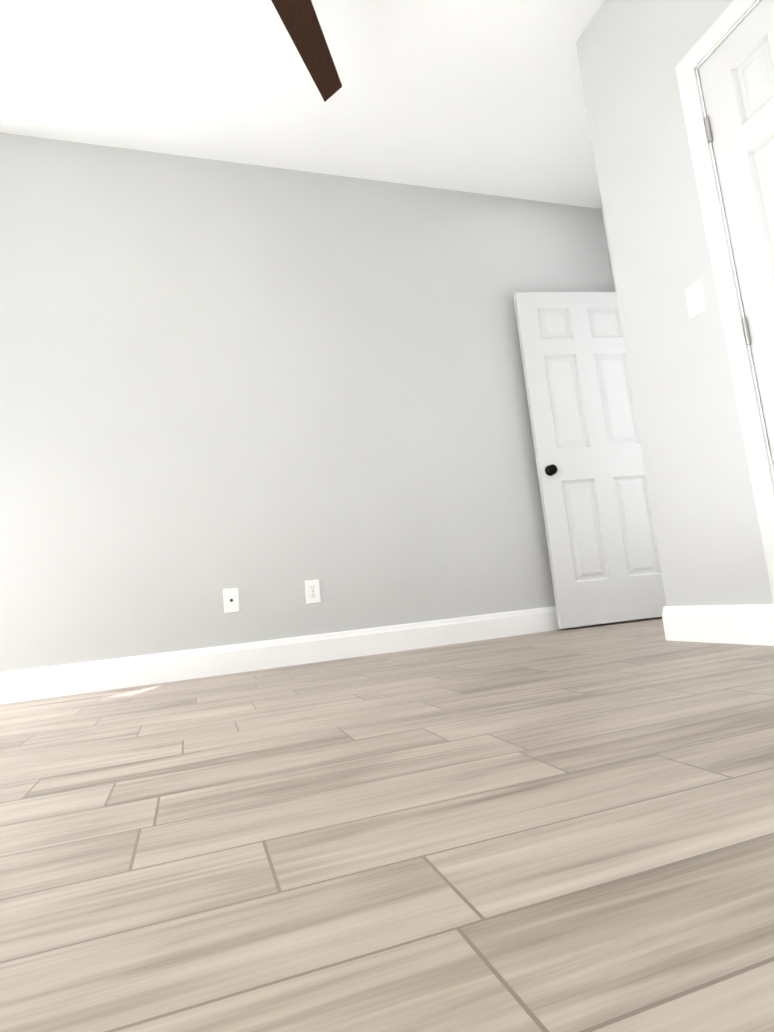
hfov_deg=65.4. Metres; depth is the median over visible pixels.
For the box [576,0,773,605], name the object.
wall
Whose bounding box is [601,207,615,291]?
wall
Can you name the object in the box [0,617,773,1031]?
floor
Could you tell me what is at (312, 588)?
electrical outlet
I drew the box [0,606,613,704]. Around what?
baseboard
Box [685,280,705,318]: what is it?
light switch
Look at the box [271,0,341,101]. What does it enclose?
fan
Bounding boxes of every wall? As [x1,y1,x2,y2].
[0,133,613,671]
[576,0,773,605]
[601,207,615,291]
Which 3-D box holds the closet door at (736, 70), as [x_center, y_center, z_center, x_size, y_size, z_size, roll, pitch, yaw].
[1.296,-0.646,1.737,0.090,2.023,0.616,-3,-8,-18]
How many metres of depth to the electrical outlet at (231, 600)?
2.93 m
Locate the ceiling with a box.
[0,0,603,208]
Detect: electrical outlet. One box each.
[223,588,239,612]
[305,580,320,603]
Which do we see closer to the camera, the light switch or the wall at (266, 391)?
the light switch
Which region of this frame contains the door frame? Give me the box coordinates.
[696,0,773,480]
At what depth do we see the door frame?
2.05 m
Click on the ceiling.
(487, 97)
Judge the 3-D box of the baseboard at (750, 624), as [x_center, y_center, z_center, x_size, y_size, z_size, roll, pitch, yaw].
[1.202,0.393,2.195,0.016,0.135,0.486,-3,-8,-18]
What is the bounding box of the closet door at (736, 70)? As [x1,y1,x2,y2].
[698,0,773,464]
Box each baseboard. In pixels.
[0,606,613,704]
[662,604,773,645]
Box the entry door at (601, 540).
[513,292,666,628]
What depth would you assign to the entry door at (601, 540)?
3.55 m

